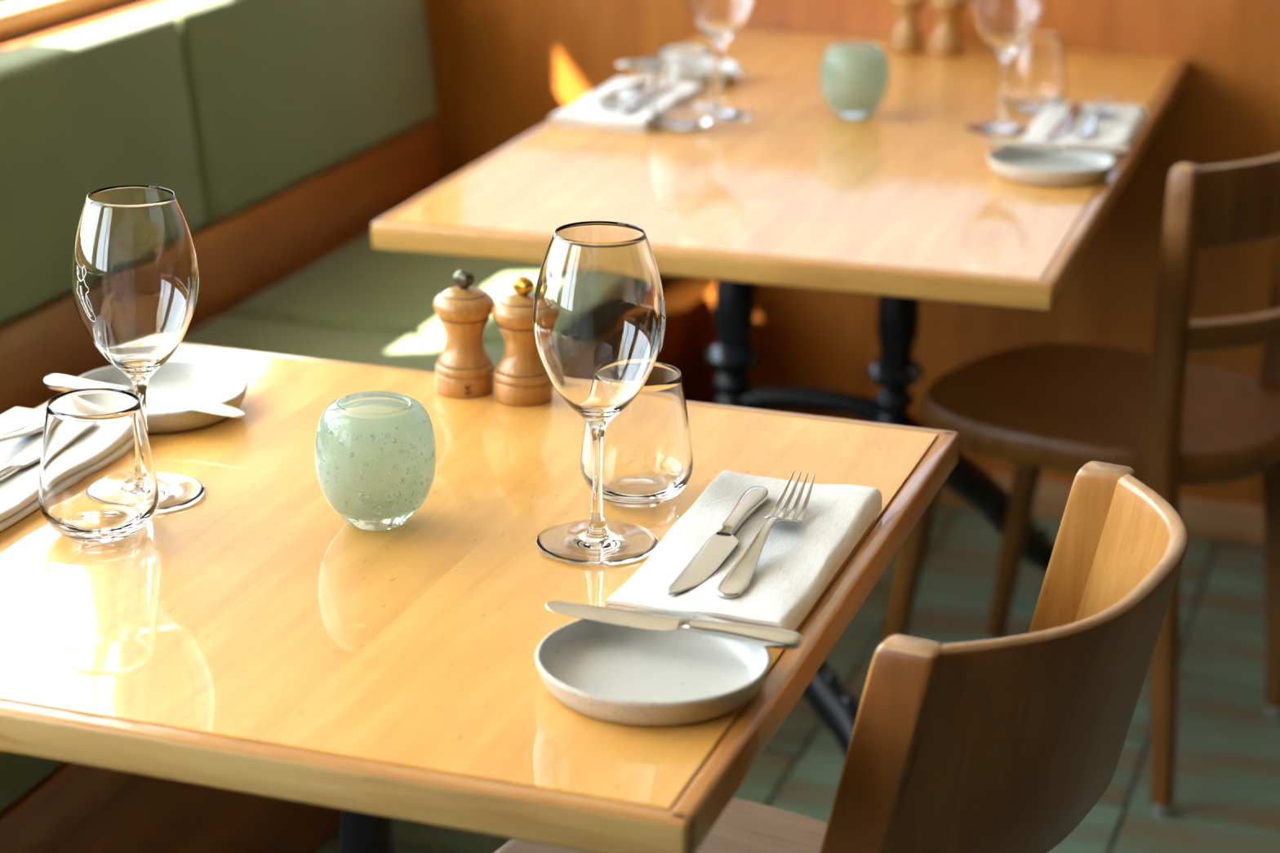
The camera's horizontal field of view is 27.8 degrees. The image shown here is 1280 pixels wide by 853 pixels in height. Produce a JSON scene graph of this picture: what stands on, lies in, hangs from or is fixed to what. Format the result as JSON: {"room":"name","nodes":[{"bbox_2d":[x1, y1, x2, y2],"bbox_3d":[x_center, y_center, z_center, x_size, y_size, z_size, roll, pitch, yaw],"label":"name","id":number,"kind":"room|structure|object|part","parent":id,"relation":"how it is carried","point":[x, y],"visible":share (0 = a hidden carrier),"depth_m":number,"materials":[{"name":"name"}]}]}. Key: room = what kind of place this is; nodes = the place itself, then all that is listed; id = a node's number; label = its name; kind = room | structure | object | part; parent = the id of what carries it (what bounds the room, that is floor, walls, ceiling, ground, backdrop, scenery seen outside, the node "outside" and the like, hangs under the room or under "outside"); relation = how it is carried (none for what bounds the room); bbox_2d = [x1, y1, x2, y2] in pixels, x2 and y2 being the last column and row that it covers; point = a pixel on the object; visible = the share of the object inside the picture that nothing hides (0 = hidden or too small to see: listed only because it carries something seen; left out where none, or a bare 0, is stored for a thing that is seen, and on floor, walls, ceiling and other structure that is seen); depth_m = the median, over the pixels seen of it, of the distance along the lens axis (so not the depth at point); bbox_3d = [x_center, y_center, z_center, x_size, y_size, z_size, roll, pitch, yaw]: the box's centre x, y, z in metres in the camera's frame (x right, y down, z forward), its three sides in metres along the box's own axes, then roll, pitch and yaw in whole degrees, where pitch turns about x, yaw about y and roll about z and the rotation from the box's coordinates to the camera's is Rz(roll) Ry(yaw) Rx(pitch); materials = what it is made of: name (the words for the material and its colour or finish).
{"room":"restaurant dining room","nodes":[
{"label":"restaurant dining room","id":0,"kind":"room"},
{"bbox_2d":[0,0,152,46],"bbox_3d":[-1.661,-0.205,0.796,0.070,2.800,7.300,7,19,17],"label":"wall","id":1,"kind":"structure","parent":0,"point":[38,31],"depth_m":3.43,"materials":[{"name":"beige paint"}]},
{"bbox_2d":[0,0,45,13],"bbox_3d":[-1.622,0.242,0.934,0.064,0.027,7.289,7,19,17],"label":"trim","id":2,"kind":"structure","parent":1,"relation":"attached to","point":[5,5],"depth_m":3.26,"materials":[{"name":"white paint"}]},
{"bbox_2d":[0,0,132,39],"bbox_3d":[-1.586,0.247,0.922,0.012,0.031,7.289,7,19,17],"label":"trim","id":3,"kind":"structure","parent":1,"relation":"attached to","point":[24,19],"depth_m":3.27,"materials":[{"name":"brown wood"}]},
{"bbox_2d":[314,506,1279,852],"bbox_3d":[0.738,1.418,0.537,5.400,0.150,7.400,7,19,17],"label":"floor","id":4,"kind":"structure","parent":0,"point":[1227,793],"depth_m":3.41,"materials":[{"name":"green tile"}]},
{"bbox_2d":[0,0,715,852],"bbox_3d":[-0.918,0.364,2.014,0.587,0.873,4.830,7,19,17],"label":"banquette","id":5,"kind":"object","parent":4,"relation":"on","point":[280,131],"visible":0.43,"depth_m":3.41,"materials":[{"name":"green fabric"}]},
{"bbox_2d":[0,751,63,812],"bbox_3d":[-0.735,0.256,2.343,0.460,0.065,0.799,7,19,17],"label":"seat cushion","id":6,"kind":"object","parent":5,"relation":"on","point":[25,781],"depth_m":2.24,"materials":[{"name":"green fabric"}]},
{"bbox_3d":[-0.746,-0.290,3.062,0.098,0.288,0.800,7,19,17],"label":"backrest panel","id":7,"kind":"part","parent":5,"relation":"part of","materials":[{"name":"green fabric"}]},
{"bbox_3d":[-0.493,-0.526,3.780,0.098,0.288,0.785,7,19,17],"label":"backrest panel","id":8,"kind":"part","parent":5,"relation":"part of","materials":[{"name":"green fabric"}]},
{"bbox_2d":[180,315,504,371],"bbox_3d":[-0.479,0.018,3.069,0.460,0.065,0.799,7,19,17],"label":"seat cushion","id":9,"kind":"object","parent":5,"relation":"on","point":[295,335],"depth_m":3.36,"materials":[{"name":"green fabric"}]},
{"bbox_3d":[-0.866,0.594,2.070,0.460,0.403,4.830,7,19,17],"label":"seat","id":10,"kind":"part","parent":5,"relation":"part of","materials":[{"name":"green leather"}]},
{"bbox_2d":[226,231,675,346],"bbox_3d":[-0.226,-0.217,3.787,0.460,0.065,0.784,7,19,17],"label":"seat cushion","id":11,"kind":"object","parent":5,"relation":"on","point":[334,279],"depth_m":3.62,"materials":[{"name":"green fabric"}]},
{"bbox_2d":[0,342,959,852],"bbox_3d":[-0.213,0.424,2.043,0.750,0.741,0.758,7,19,17],"label":"bistro table","id":12,"kind":"object","parent":4,"relation":"on","point":[249,637],"visible":0.8,"depth_m":1.75,"materials":[{"name":"brown wood"}]},
{"bbox_2d":[0,407,148,532],"bbox_3d":[-0.504,0.038,1.990,0.131,0.017,0.280,7,19,17],"label":"linen napkin","id":13,"kind":"object","parent":12,"relation":"on","point":[19,494],"visible":0.37,"depth_m":1.97,"materials":[{"name":"white fabric"}]},
{"bbox_2d":[0,442,42,483],"bbox_3d":[-0.478,0.028,1.990,0.024,0.010,0.218,6,19,16],"label":"table knife","id":14,"kind":"object","parent":13,"relation":"on","point":[32,455],"visible":0.57,"depth_m":1.99,"materials":[{"name":"silver metal"}]},
{"bbox_3d":[-0.494,0.045,1.937,0.018,0.010,0.102,6,19,16],"label":"handle","id":15,"kind":"part","parent":14,"relation":"part of","materials":[{"name":"silver metal"}]},
{"bbox_3d":[-0.464,0.015,2.035,0.024,0.004,0.120,6,19,16],"label":"blade","id":16,"kind":"part","parent":14,"relation":"part of","materials":[{"name":"silver metal"}]},
{"bbox_2d":[0,417,45,442],"bbox_3d":[-0.509,0.018,2.000,0.029,0.017,0.219,7,19,17],"label":"fork","id":17,"kind":"object","parent":13,"relation":"on","point":[37,426],"visible":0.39,"depth_m":2.05,"materials":[{"name":"silver metal"}]},
{"bbox_2d":[38,387,159,542],"bbox_3d":[-0.397,0.030,1.887,0.086,0.101,0.086,7,19,17],"label":"water tumbler","id":18,"kind":"object","parent":12,"relation":"on","point":[98,482],"visible":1,"depth_m":1.86,"materials":[{"name":"clear glass"}]},
{"bbox_2d":[70,185,204,513],"bbox_3d":[-0.377,-0.059,1.942,0.094,0.236,0.094,-1,18,-6],"label":"wine glass","id":19,"kind":"object","parent":12,"relation":"on","point":[135,273],"visible":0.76,"depth_m":1.89,"materials":[{"name":"clear glass"}]},
{"bbox_2d":[70,185,199,392],"bbox_3d":[-0.377,-0.099,1.929,0.094,0.152,0.094,7,19,17],"label":"bowl","id":20,"kind":"object","parent":19,"relation":"on","point":[135,273],"depth_m":1.89,"materials":[{"name":"clear glass"}]},
{"bbox_3d":[-0.378,0.007,1.964,0.016,0.072,0.016,7,19,17],"label":"stem","id":21,"kind":"part","parent":19,"relation":"part of","materials":[{"name":"clear glass"}]},
{"bbox_2d":[65,360,247,433],"bbox_3d":[-0.406,-0.024,2.175,0.151,0.021,0.151,13,22,32],"label":"bread plate","id":22,"kind":"object","parent":12,"relation":"on","point":[205,381],"visible":0.51,"depth_m":2.21,"materials":[{"name":"ceramic"}]},
{"bbox_2d":[43,373,245,417],"bbox_3d":[-0.409,-0.026,2.132,0.196,0.011,0.017,8,20,21],"label":"butter knife","id":23,"kind":"object","parent":22,"relation":"on","point":[55,381],"visible":0.67,"depth_m":2.13,"materials":[{"name":"silver metal"}]},
{"bbox_3d":[-0.457,-0.033,2.150,0.092,0.009,0.016,9,37,22],"label":"handle","id":24,"kind":"part","parent":23,"relation":"part of","materials":[{"name":"silver metal"}]},
{"bbox_3d":[-0.368,-0.019,2.116,0.108,0.004,0.017,9,37,22],"label":"blade","id":25,"kind":"part","parent":23,"relation":"part of","materials":[{"name":"silver metal"}]},
{"bbox_2d":[314,391,436,531],"bbox_3d":[-0.196,0.027,1.915,0.090,0.094,0.090,12,21,30],"label":"candle holder","id":26,"kind":"object","parent":12,"relation":"on","point":[375,451],"visible":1,"depth_m":1.88,"materials":[{"name":"green glass"}]},
{"bbox_2d":[432,269,494,398],"bbox_3d":[-0.152,-0.083,2.226,0.054,0.108,0.054,7,19,17],"label":"mill","id":27,"kind":"object","parent":12,"relation":"on","point":[464,369],"visible":1,"depth_m":2.21,"materials":[{"name":"brown wood"}]},
{"bbox_3d":[-0.151,-0.126,2.212,0.018,0.017,0.018,7,19,17],"label":"knob","id":28,"kind":"part","parent":27,"relation":"part of","materials":[{"name":"grey metal"}]},
{"bbox_2d":[491,276,552,406],"bbox_3d":[-0.100,-0.076,2.207,0.054,0.108,0.054,7,19,17],"label":"mill","id":29,"kind":"object","parent":12,"relation":"on","point":[521,378],"visible":0.73,"depth_m":2.19,"materials":[{"name":"brown wood"}]},
{"bbox_3d":[-0.099,-0.119,2.192,0.018,0.017,0.018,7,19,17],"label":"knob","id":30,"kind":"part","parent":29,"relation":"part of","materials":[{"name":"gold metal"}]},
{"bbox_2d":[533,221,666,565],"bbox_3d":[-0.030,-0.025,1.856,0.094,0.236,0.094,17,24,40],"label":"wine glass","id":31,"kind":"object","parent":12,"relation":"on","point":[599,317],"visible":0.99,"depth_m":1.81,"materials":[{"name":"clear glass"}]},
{"bbox_3d":[-0.031,0.041,1.877,0.016,0.072,0.016,7,19,17],"label":"stem","id":32,"kind":"part","parent":31,"relation":"part of","materials":[{"name":"clear glass"}]},
{"bbox_2d":[533,221,666,437],"bbox_3d":[-0.029,-0.065,1.842,0.095,0.152,0.094,7,19,17],"label":"bowl","id":33,"kind":"object","parent":31,"relation":"on","point":[599,317],"depth_m":1.80,"materials":[{"name":"clear glass"}]},
{"bbox_2d":[580,361,693,508],"bbox_3d":[-0.002,0.007,1.973,0.086,0.101,0.086,7,19,17],"label":"water tumbler","id":34,"kind":"object","parent":12,"relation":"on","point":[647,458],"visible":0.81,"depth_m":1.94,"materials":[{"name":"clear glass"}]},
{"bbox_2d":[534,609,771,726],"bbox_3d":[0.008,0.155,1.654,0.151,0.021,0.151,7,19,17],"label":"bread plate","id":35,"kind":"object","parent":12,"relation":"on","point":[611,673],"visible":0.94,"depth_m":1.66,"materials":[{"name":"ceramic"}]},
{"bbox_2d":[545,600,802,649],"bbox_3d":[0.020,0.128,1.686,0.178,0.010,0.015,7,19,19],"label":"butter knife","id":36,"kind":"object","parent":35,"relation":"on","point":[780,638],"visible":1,"depth_m":1.68,"materials":[{"name":"silver metal"}]},
{"bbox_3d":[-0.018,0.125,1.699,0.098,0.004,0.015,7,41,19],"label":"blade","id":37,"kind":"part","parent":36,"relation":"part of","materials":[{"name":"silver metal"}]},
{"bbox_3d":[0.065,0.133,1.672,0.083,0.008,0.015,7,41,19],"label":"handle","id":38,"kind":"part","parent":36,"relation":"part of","materials":[{"name":"silver metal"}]},
{"bbox_2d":[604,470,882,631],"bbox_3d":[0.081,0.089,1.863,0.131,0.017,0.280,7,19,17],"label":"linen napkin","id":39,"kind":"object","parent":12,"relation":"on","point":[797,562],"visible":0.88,"depth_m":1.84,"materials":[{"name":"white fabric"}]},
{"bbox_2d":[666,485,768,595],"bbox_3d":[0.060,0.080,1.855,0.024,0.010,0.218,6,19,16],"label":"table knife","id":40,"kind":"object","parent":39,"relation":"on","point":[718,546],"visible":1,"depth_m":1.84,"materials":[{"name":"silver metal"}]},
{"bbox_3d":[0.045,0.096,1.811,0.024,0.004,0.120,6,19,16],"label":"blade","id":41,"kind":"part","parent":40,"relation":"part of","materials":[{"name":"silver metal"}]},
{"bbox_3d":[0.076,0.063,1.908,0.018,0.010,0.102,6,19,16],"label":"handle","id":42,"kind":"part","parent":40,"relation":"part of","materials":[{"name":"silver metal"}]},
{"bbox_2d":[715,471,814,599],"bbox_3d":[0.090,0.077,1.849,0.029,0.017,0.219,6,20,16],"label":"fork","id":43,"kind":"object","parent":39,"relation":"on","point":[737,580],"visible":1,"depth_m":1.82,"materials":[{"name":"silver metal"}]},
{"bbox_3d":[0.081,0.087,1.822,0.028,0.015,0.158,6,20,16],"label":"handle","id":44,"kind":"part","parent":43,"relation":"part of","materials":[{"name":"silver metal"}]},
{"bbox_2d":[371,27,1189,756],"bbox_3d":[0.259,-0.033,3.448,0.744,0.747,1.372,6,19,16],"label":"bistro table","id":45,"kind":"object","parent":4,"relation":"on","point":[902,203],"visible":0.65,"depth_m":3.06,"materials":[{"name":"brown wood"}]},
{"bbox_2d":[548,76,658,133],"bbox_3d":[-0.015,-0.426,3.406,0.131,0.017,0.280,6,19,16],"label":"linen napkin","id":46,"kind":"object","parent":45,"relation":"on","point":[585,113],"visible":0.62,"depth_m":3.31,"materials":[{"name":"white fabric"}]},
{"bbox_2d":[588,79,649,104],"bbox_3d":[-0.025,-0.444,3.410,0.029,0.017,0.219,6,19,16],"label":"fork","id":47,"kind":"object","parent":46,"relation":"on","point":[613,97],"visible":1,"depth_m":3.38,"materials":[{"name":"silver metal"}]},
{"bbox_2d":[618,88,652,113],"bbox_3d":[0.009,-0.436,3.406,0.024,0.010,0.218,6,19,16],"label":"table knife","id":48,"kind":"object","parent":46,"relation":"on","point":[629,107],"visible":0.75,"depth_m":3.34,"materials":[{"name":"silver metal"}]},
{"bbox_3d":[0.023,-0.450,3.451,0.024,0.004,0.120,6,19,16],"label":"blade","id":49,"kind":"part","parent":48,"relation":"part of","materials":[{"name":"silver metal"}]},
{"bbox_2d":[650,44,717,131],"bbox_3d":[0.057,-0.431,3.292,0.086,0.101,0.086,7,19,17],"label":"water tumbler","id":50,"kind":"object","parent":45,"relation":"on","point":[684,97],"visible":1,"depth_m":3.26,"materials":[{"name":"clear glass"}]},
{"bbox_2d":[633,56,740,84],"bbox_3d":[0.065,-0.496,3.616,0.151,0.021,0.151,13,22,32],"label":"bread plate","id":51,"kind":"object","parent":45,"relation":"on","point":[727,64],"visible":0.34,"depth_m":3.61,"materials":[{"name":"ceramic"}]},
{"bbox_2d":[617,60,746,75],"bbox_3d":[0.057,-0.494,3.560,0.184,0.010,0.016,6,19,14],"label":"butter knife","id":52,"kind":"object","parent":51,"relation":"on","point":[623,64],"visible":0.62,"depth_m":3.57,"materials":[{"name":"silver metal"}]},
{"bbox_3d":[0.010,-0.498,3.571,0.086,0.009,0.016,6,36,15],"label":"handle","id":53,"kind":"part","parent":52,"relation":"part of","materials":[{"name":"silver metal"}]},
{"bbox_3d":[0.097,-0.489,3.550,0.101,0.004,0.016,6,36,15],"label":"blade","id":54,"kind":"part","parent":52,"relation":"part of","materials":[{"name":"silver metal"}]},
{"bbox_2d":[687,0,755,120],"bbox_3d":[0.104,-0.521,3.353,0.094,0.236,0.094,17,24,40],"label":"wine glass","id":55,"kind":"object","parent":45,"relation":"on","point":[719,20],"visible":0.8,"depth_m":3.33,"materials":[{"name":"clear glass"}]},
{"bbox_3d":[0.103,-0.456,3.375,0.016,0.072,0.016,7,19,17],"label":"stem","id":56,"kind":"part","parent":55,"relation":"part of","materials":[{"name":"clear glass"}]},
{"bbox_2d":[687,0,755,51],"bbox_3d":[0.105,-0.561,3.339,0.094,0.152,0.094,7,19,17],"label":"bowl","id":57,"kind":"object","parent":55,"relation":"on","point":[719,20],"depth_m":3.32,"materials":[{"name":"clear glass"}]},
{"bbox_2d":[819,40,888,119],"bbox_3d":[0.280,-0.452,3.373,0.090,0.094,0.090,3,19,6],"label":"candle holder","id":58,"kind":"object","parent":45,"relation":"on","point":[854,75],"visible":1,"depth_m":3.34,"materials":[{"name":"green glass"}]},
{"bbox_2d":[889,0,927,53],"bbox_3d":[0.399,-0.613,3.842,0.054,0.108,0.054,7,19,17],"label":"mill","id":59,"kind":"object","parent":45,"relation":"on","point":[907,37],"visible":1,"depth_m":3.83,"materials":[{"name":"brown wood"}]},
{"bbox_2d":[928,0,966,56],"bbox_3d":[0.456,-0.605,3.823,0.054,0.108,0.054,7,19,17],"label":"mill","id":60,"kind":"object","parent":45,"relation":"on","point":[946,39],"visible":1,"depth_m":3.81,"materials":[{"name":"brown wood"}]},
{"bbox_2d":[965,0,1045,136],"bbox_3d":[0.465,-0.494,3.287,0.094,0.236,0.094,17,24,40],"label":"wine glass","id":61,"kind":"object","parent":45,"relation":"on","point":[1005,26],"visible":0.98,"depth_m":3.26,"materials":[{"name":"clear glass"}]},
{"bbox_3d":[0.465,-0.428,3.309,0.016,0.072,0.016,7,19,17],"label":"stem","id":62,"kind":"part","parent":61,"relation":"part of","materials":[{"name":"clear glass"}]},
{"bbox_2d":[970,0,1045,65],"bbox_3d":[0.466,-0.534,3.274,0.094,0.152,0.094,7,19,17],"label":"bowl","id":63,"kind":"object","parent":61,"relation":"on","point":[1006,26],"depth_m":3.25,"materials":[{"name":"clear glass"}]},
{"bbox_2d":[1004,31,1065,113],"bbox_3d":[0.523,-0.470,3.429,0.086,0.101,0.086,7,19,17],"label":"water tumbler","id":64,"kind":"object","parent":45,"relation":"on","point":[1035,78],"visible":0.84,"depth_m":3.40,"materials":[{"name":"clear glass"}]},
{"bbox_2d":[986,146,1115,186],"bbox_3d":[0.489,-0.310,3.075,0.151,0.021,0.151,13,22,32],"label":"bread plate","id":65,"kind":"object","parent":45,"relation":"on","point":[1061,166],"visible":0.97,"depth_m":3.09,"materials":[{"name":"ceramic"}]},
{"bbox_2d":[984,138,1130,155],"bbox_3d":[0.502,-0.338,3.109,0.176,0.010,0.015,7,19,17],"label":"butter knife","id":66,"kind":"object","parent":65,"relation":"on","point":[1101,148],"visible":1,"depth_m":3.10,"materials":[{"name":"silver metal"}]},
{"bbox_3d":[0.464,-0.341,3.121,0.097,0.003,0.015,7,42,17],"label":"blade","id":67,"kind":"part","parent":66,"relation":"part of","materials":[{"name":"silver metal"}]},
{"bbox_3d":[0.546,-0.333,3.096,0.082,0.008,0.015,7,42,17],"label":"handle","id":68,"kind":"part","parent":66,"relation":"part of","materials":[{"name":"silver metal"}]},
{"bbox_2d":[1019,101,1146,159],"bbox_3d":[0.565,-0.379,3.290,0.131,0.017,0.280,6,19,16],"label":"linen napkin","id":69,"kind":"object","parent":45,"relation":"on","point":[1125,121],"visible":0.67,"depth_m":3.29,"materials":[{"name":"white fabric"}]},
{"bbox_2d":[1044,102,1082,141],"bbox_3d":[0.542,-0.387,3.282,0.024,0.010,0.218,6,19,16],"label":"table knife","id":70,"kind":"object","parent":69,"relation":"on","point":[1064,126],"visible":1,"depth_m":3.27,"materials":[{"name":"silver metal"}]},
{"bbox_3d":[0.527,-0.371,3.238,0.024,0.004,0.120,6,19,16],"label":"blade","id":71,"kind":"part","parent":70,"relation":"part of","materials":[{"name":"silver metal"}]},
{"bbox_3d":[0.557,-0.405,3.335,0.018,0.010,0.102,6,19,16],"label":"handle","id":72,"kind":"part","parent":70,"relation":"part of","materials":[{"name":"silver metal"}]},
{"bbox_2d":[1076,93,1113,140],"bbox_3d":[0.579,-0.394,3.284,0.029,0.017,0.219,6,20,16],"label":"fork","id":73,"kind":"object","parent":69,"relation":"on","point":[1086,133],"visible":1,"depth_m":3.26,"materials":[{"name":"silver metal"}]},
{"bbox_3d":[0.570,-0.383,3.257,0.028,0.015,0.158,6,20,16],"label":"handle","id":74,"kind":"part","parent":73,"relation":"part of","materials":[{"name":"silver metal"}]},
{"bbox_2d":[493,461,1187,852],"bbox_3d":[0.114,0.433,1.982,0.529,0.791,0.414,10,21,26],"label":"dining chair","id":75,"kind":"object","parent":4,"relation":"on","point":[1007,744],"visible":0.9,"depth_m":1.69,"materials":[{"name":"brown wood"}]},
{"bbox_3d":[0.055,0.383,1.998,0.395,0.022,0.370,10,21,26],"label":"seat","id":76,"kind":"part","parent":75,"relation":"part of","materials":[{"name":"brown wood"}]},
{"bbox_3d":[0.134,0.500,1.762,0.112,0.779,0.025,10,21,26],"label":"post","id":77,"kind":"part","parent":75,"relation":"part of","materials":[{"name":"brown wood"}]},
{"bbox_3d":[0.293,0.181,1.800,0.132,0.192,0.388,10,21,26],"label":"backrest","id":78,"kind":"part","parent":75,"relation":"part of","materials":[{"name":"brown wood"}]},
{"bbox_3d":[0.315,0.394,2.087,0.112,0.779,0.025,10,21,26],"label":"post","id":79,"kind":"part","parent":75,"relation":"part of","materials":[{"name":"brown wood"}]},
{"bbox_2d":[880,153,1279,817],"bbox_3d":[0.595,0.011,3.255,0.478,0.800,0.413,13,22,33],"label":"wooden chair","id":80,"kind":"object","parent":4,"relation":"on","point":[1176,422],"visible":0.91,"depth_m":3.13,"materials":[{"name":"brown wood"}]},
{"bbox_3d":[0.346,0.190,3.302,0.088,0.396,0.039,12,21,29],"label":"leg","id":81,"kind":"part","parent":80,"relation":"part of","materials":[{"name":"brown wood"}]},
{"bbox_3d":[0.522,0.115,3.537,0.088,0.396,0.039,15,23,37],"label":"leg","id":82,"kind":"part","parent":80,"relation":"part of","materials":[{"name":"brown wood"}]},
{"bbox_3d":[0.597,-0.018,3.243,0.450,0.040,0.413,13,22,33],"label":"seat","id":83,"kind":"part","parent":80,"relation":"part of","materials":[{"name":"brown wood"}]},
{"bbox_3d":[0.621,0.080,3.028,0.073,0.786,0.036,13,22,33],"label":"post","id":84,"kind":"part","parent":80,"relation":"part of","materials":[{"name":"brown wood"}]},
{"bbox_3d":[0.750,-0.139,3.090,0.102,0.034,0.370,13,22,33],"label":"rail","id":85,"kind":"part","parent":80,"relation":"part of","materials":[{"name":"brown wood"}]},
{"bbox_3d":[0.743,-0.284,3.048,0.076,0.096,0.366,13,22,33],"label":"rail","id":86,"kind":"part","parent":80,"relation":"part of","materials":[{"name":"brown wood"}]},
{"bbox_3d":[0.827,-0.009,3.304,0.073,0.786,0.036,13,22,33],"label":"post","id":87,"kind":"part","parent":80,"relation":"part of","materials":[{"name":"brown wood"}]},
{"bbox_3d":[1.921,-1.014,3.385,5.400,2.800,0.120,7,19,17],"label":"wall","id":88,"kind":"structure","parent":0,"visible":0},
{"bbox_2d":[423,0,1279,506],"bbox_3d":[1.982,-0.152,3.570,5.200,0.950,0.018,7,19,17],"label":"wall paneling","id":89,"kind":"structure","parent":88,"relation":"attached to","point":[500,68],"depth_m":4.04,"materials":[{"name":"brown wood"}]},
{"bbox_2d":[937,473,1264,546],"bbox_3d":[2.302,0.314,3.590,4.500,0.062,0.018,7,19,17],"label":"baseboard","id":90,"kind":"structure","parent":88,"relation":"attached to","point":[1206,519],"depth_m":4.03,"materials":[{"name":"brown wood"}]}
]}

